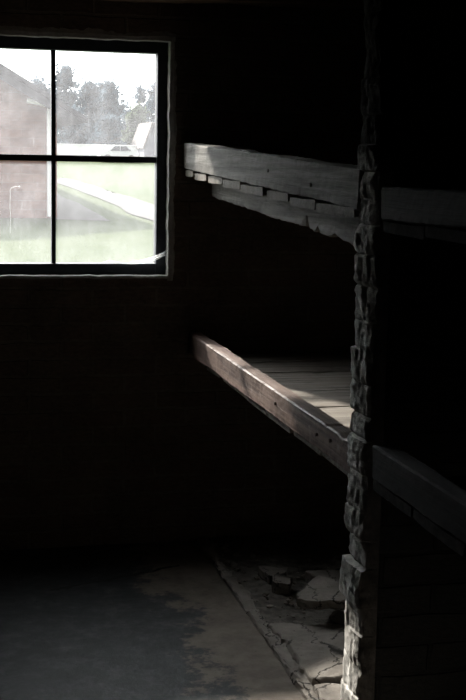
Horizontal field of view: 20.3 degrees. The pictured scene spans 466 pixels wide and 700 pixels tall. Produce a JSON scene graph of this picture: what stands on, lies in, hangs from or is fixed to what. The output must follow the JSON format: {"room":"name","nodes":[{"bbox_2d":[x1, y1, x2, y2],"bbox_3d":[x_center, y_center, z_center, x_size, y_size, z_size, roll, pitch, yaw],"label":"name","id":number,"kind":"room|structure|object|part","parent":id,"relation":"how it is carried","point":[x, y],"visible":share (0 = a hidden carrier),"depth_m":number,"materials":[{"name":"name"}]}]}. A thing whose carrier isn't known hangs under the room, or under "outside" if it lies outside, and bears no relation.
{"room":"dormitory","nodes":[
{"label":"dormitory","id":0,"kind":"room"},
{"bbox_2d":[0,161,153,261],"bbox_3d":[-6.390,-17.344,123.174,104.000,1.000,235.000,-1,9,-13],"label":"lawn","id":1,"kind":"structure","parent":0,"point":[127,237],"depth_m":28.46,"materials":[{"name":"green plant"}]},
{"bbox_2d":[29,75,50,93],"bbox_3d":[-19.223,-22.798,127.793,5.422,8.348,6.497,-1,9,-13],"label":"tree","id":2,"kind":"object","parent":1,"relation":"on","point":[37,82],"visible":0.09,"depth_m":127.06,"materials":[{"name":"green plant"}]},
{"bbox_2d":[0,63,87,217],"bbox_3d":[-11.772,-7.874,44.243,10.340,5.750,27.950,-1,9,-13],"label":"building","id":3,"kind":"structure","parent":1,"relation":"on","point":[25,108],"depth_m":32.28,"materials":[{"name":"brick"},{"name":"dark felt"}]},
{"bbox_2d":[50,59,79,143],"bbox_3d":[-14.877,-21.327,115.880,3.927,9.068,3.371,-1,9,-13],"label":"tree","id":4,"kind":"object","parent":1,"relation":"on","point":[64,78],"visible":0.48,"depth_m":114.88,"materials":[{"name":"green plant"}]},
{"bbox_2d":[57,104,91,143],"bbox_3d":[-13.772,-18.447,110.649,4.341,4.952,4.515,-1,9,-13],"label":"tree","id":5,"kind":"object","parent":1,"relation":"on","point":[73,134],"visible":0.35,"depth_m":109.83,"materials":[{"name":"green plant"}]},
{"bbox_2d":[75,78,109,134],"bbox_3d":[-13.137,-21.596,122.229,4.939,7.784,5.304,-1,9,-13],"label":"tree","id":6,"kind":"object","parent":1,"relation":"on","point":[88,92],"visible":0.48,"depth_m":121.39,"materials":[{"name":"green plant"}]},
{"bbox_2d":[57,144,137,155],"bbox_3d":[-12.331,-15.378,102.974,11.300,1.850,0.500,-1,9,-13],"label":"wall","id":7,"kind":"structure","parent":1,"relation":"on","point":[62,149],"depth_m":102.80,"materials":[{"name":"white"}]},
{"bbox_2d":[87,80,120,116],"bbox_3d":[-13.888,-24.749,140.344,5.358,8.661,4.541,-1,9,-13],"label":"tree","id":8,"kind":"object","parent":1,"relation":"on","point":[101,85],"visible":0.02,"depth_m":139.62,"materials":[{"name":"green plant"}]},
{"bbox_2d":[84,114,126,144],"bbox_3d":[-10.261,-17.489,107.746,4.866,4.191,4.048,-1,9,-13],"label":"tree","id":9,"kind":"object","parent":1,"relation":"on","point":[110,126],"visible":0.48,"depth_m":107.02,"materials":[{"name":"green plant"}]},
{"bbox_2d":[57,178,153,219],"bbox_3d":[-4.116,-5.307,44.441,3.680,0.438,39.000,-1,9,-13],"label":"path","id":10,"kind":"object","parent":1,"relation":"on","point":[134,206],"visible":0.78,"depth_m":43.45,"materials":[{"name":"white concrete"}]},
{"bbox_2d":[94,78,131,141],"bbox_3d":[-12.331,-23.293,131.465,5.682,8.358,5.535,-1,9,-13],"label":"tree","id":11,"kind":"object","parent":1,"relation":"on","point":[109,102],"visible":0.33,"depth_m":130.78,"materials":[{"name":"green plant"}]},
{"bbox_2d":[98,145,138,155],"bbox_3d":[-8.693,-14.860,98.483,2.913,1.281,1.650,-1,9,-13],"label":"car","id":12,"kind":"object","parent":1,"relation":"on","point":[114,150],"visible":0.57,"depth_m":97.71,"materials":[{"name":"white paint"}]},
{"bbox_2d":[121,102,150,144],"bbox_3d":[-8.344,-18.977,113.515,3.392,5.393,3.120,-1,9,-13],"label":"tree","id":13,"kind":"object","parent":1,"relation":"on","point":[137,115],"visible":0.46,"depth_m":112.79,"materials":[{"name":"green plant"}]},
{"bbox_2d":[120,84,151,135],"bbox_3d":[-9.071,-21.909,125.450,5.031,7.610,4.478,-1,9,-13],"label":"tree","id":14,"kind":"object","parent":1,"relation":"on","point":[141,97],"visible":0.15,"depth_m":124.91,"materials":[{"name":"green plant"}]},
{"bbox_2d":[131,122,154,156],"bbox_3d":[-5.549,-16.505,104.087,4.450,3.400,6.800,-1,9,-13],"label":"house","id":15,"kind":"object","parent":1,"relation":"on","point":[144,137],"visible":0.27,"depth_m":101.11,"materials":[{"name":"white"}]},
{"bbox_2d":[145,82,154,121],"bbox_3d":[-6.630,-20.997,119.905,4.283,7.581,5.195,-1,9,-13],"label":"tree","id":16,"kind":"object","parent":1,"relation":"on","point":[150,104],"visible":0.1,"depth_m":119.10,"materials":[{"name":"green plant"}]},
{"bbox_2d":[49,193,109,220],"bbox_3d":[-6.723,-5.416,45.109,1.771,0.375,28.500,-1,9,-13],"label":"apron","id":17,"kind":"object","parent":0,"point":[66,209],"visible":0.3,"depth_m":35.96,"materials":[{"name":"white concrete"}]},
{"bbox_2d":[0,530,349,699],"bbox_3d":[-0.101,1.229,2.061,5.220,0.034,6.250,-1,9,-13],"label":"floor","id":18,"kind":"structure","parent":0,"point":[153,620],"depth_m":4.33,"materials":[{"name":"concrete"}]},
{"bbox_2d":[196,536,318,699],"bbox_3d":[0.317,1.056,3.317,0.061,0.067,3.930,-1,9,-13],"label":"trim","id":19,"kind":"structure","parent":18,"relation":"on","point":[299,680],"depth_m":4.25,"materials":[{"name":"concrete"}]},
{"bbox_2d":[258,566,287,584],"bbox_3d":[0.154,0.820,4.729,0.106,0.044,0.120,-1,9,-13],"label":"slab","id":20,"kind":"object","parent":18,"relation":"on","point":[266,573],"visible":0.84,"depth_m":4.72,"materials":[{"name":"concrete"}]},
{"bbox_2d":[211,540,337,623],"bbox_3d":[0.421,0.896,4.315,0.646,0.024,1.861,-1,9,-13],"label":"rubble grit","id":21,"kind":"object","parent":18,"relation":"on","point":[227,562],"visible":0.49,"depth_m":4.80,"materials":[{"name":"concrete"}]},
{"bbox_2d":[272,572,291,594],"bbox_3d":[0.172,0.830,4.595,0.068,0.058,0.108,2,9,5],"label":"slab","id":22,"kind":"object","parent":18,"relation":"on","point":[281,584],"visible":1,"depth_m":4.55,"materials":[{"name":"concrete"}]},
{"bbox_2d":[267,622,344,642],"bbox_3d":[0.319,0.908,4.145,0.373,0.053,0.247,-1,9,-13],"label":"slab","id":23,"kind":"object","parent":18,"relation":"on","point":[330,631],"visible":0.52,"depth_m":4.14,"materials":[{"name":"concrete"}]},
{"bbox_2d":[286,636,344,684],"bbox_3d":[0.379,0.928,3.893,0.386,0.094,0.376,-1,9,-13],"label":"slab","id":24,"kind":"object","parent":18,"relation":"on","point":[321,662],"visible":0.3,"depth_m":3.88,"materials":[{"name":"concrete"}]},
{"bbox_2d":[296,575,345,609],"bbox_3d":[0.297,0.803,4.305,0.221,0.047,0.240,-1,9,-13],"label":"slab","id":25,"kind":"object","parent":18,"relation":"on","point":[321,592],"visible":0.69,"depth_m":4.24,"materials":[{"name":"concrete"}]},
{"bbox_2d":[305,568,339,583],"bbox_3d":[0.375,0.831,4.650,0.173,0.057,0.177,-3,9,-25],"label":"slab","id":26,"kind":"object","parent":18,"relation":"on","point":[334,573],"visible":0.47,"depth_m":4.67,"materials":[{"name":"concrete"}]},
{"bbox_2d":[313,683,340,699],"bbox_3d":[0.445,0.995,3.607,0.380,0.048,0.356,-1,9,-13],"label":"slab","id":27,"kind":"object","parent":18,"relation":"on","point":[325,691],"visible":0.2,"depth_m":3.69,"materials":[{"name":"concrete"}]},
{"bbox_2d":[329,609,344,623],"bbox_3d":[0.347,0.883,4.298,0.058,0.052,0.057,7,10,33],"label":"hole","id":28,"kind":"object","parent":18,"relation":"on","point":[338,616],"visible":0.84,"depth_m":4.28,"materials":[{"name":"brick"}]},
{"bbox_2d":[0,0,366,549],"bbox_3d":[-0.802,-0.470,4.953,5.500,2.700,0.140,-1,9,-13],"label":"wall","id":29,"kind":"structure","parent":0,"point":[112,431],"depth_m":5.07,"materials":[{"name":"brick"}]},
{"bbox_2d":[0,25,176,280],"bbox_3d":[-0.680,-0.742,4.921,0.942,0.954,0.118,-1,9,-13],"label":"window","id":30,"kind":"structure","parent":29,"relation":"in","point":[161,44],"depth_m":4.96,"materials":[{"name":"wood"},{"name":"dark painted wood"}]},
{"bbox_2d":[103,250,167,263],"bbox_3d":[-0.376,-0.363,5.035,0.252,0.061,0.020,0,9,-4],"label":"cobweb","id":31,"kind":"object","parent":30,"relation":"attached to","point":[167,250],"visible":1,"depth_m":5.04,"materials":[{"name":"fabric"}]},
{"bbox_2d":[101,0,363,9],"bbox_3d":[-0.749,-1.341,4.666,5.222,0.200,0.152,-1,9,-13],"label":"trim","id":32,"kind":"structure","parent":29,"relation":"attached to","point":[318,4],"depth_m":4.86,"materials":[{"name":"brown wood"}]},
{"bbox_2d":[339,0,465,699],"bbox_3d":[1.255,-0.140,3.268,1.988,2.420,0.155,-1,9,-13],"label":"wall partition","id":33,"kind":"structure","parent":0,"point":[404,588],"depth_m":3.04,"materials":[{"name":"brick"}]},
{"bbox_2d":[189,332,353,475],"bbox_3d":[1.002,0.117,4.346,1.960,0.124,2.028,-1,9,-13],"label":"bunk","id":34,"kind":"object","parent":33,"relation":"attached to","point":[307,394],"visible":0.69,"depth_m":4.25,"materials":[{"name":"wood"}]},
{"bbox_2d":[183,143,363,244],"bbox_3d":[1.005,-0.524,4.246,1.989,0.276,2.023,-1,9,-13],"label":"bunk","id":35,"kind":"object","parent":33,"relation":"attached to","point":[319,195],"visible":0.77,"depth_m":3.73,"materials":[{"name":"wood"}]},
{"bbox_3d":[0.082,-0.561,4.021,0.068,0.171,2.018,-1,9,-14],"label":"rail","id":36,"kind":"part","parent":35,"relation":"part of","materials":[{"name":"grey wood"}]},
{"bbox_3d":[2.532,-0.040,2.486,0.140,2.700,6.250,-1,9,-13],"label":"wall","id":37,"kind":"structure","parent":0,"visible":0},
{"bbox_2d":[372,445,465,556],"bbox_3d":[1.481,0.389,2.317,1.958,0.130,1.876,-1,9,-13],"label":"bunk","id":38,"kind":"object","parent":37,"relation":"attached to","point":[437,502],"visible":1,"depth_m":2.71,"materials":[{"name":"wood"}]},
{"bbox_2d":[381,187,465,243],"bbox_3d":[1.492,-0.203,2.230,1.957,0.139,1.879,-1,9,-13],"label":"bunk","id":39,"kind":"object","parent":37,"relation":"attached to","point":[419,213],"visible":1,"depth_m":2.66,"materials":[{"name":"wood"}]}
]}

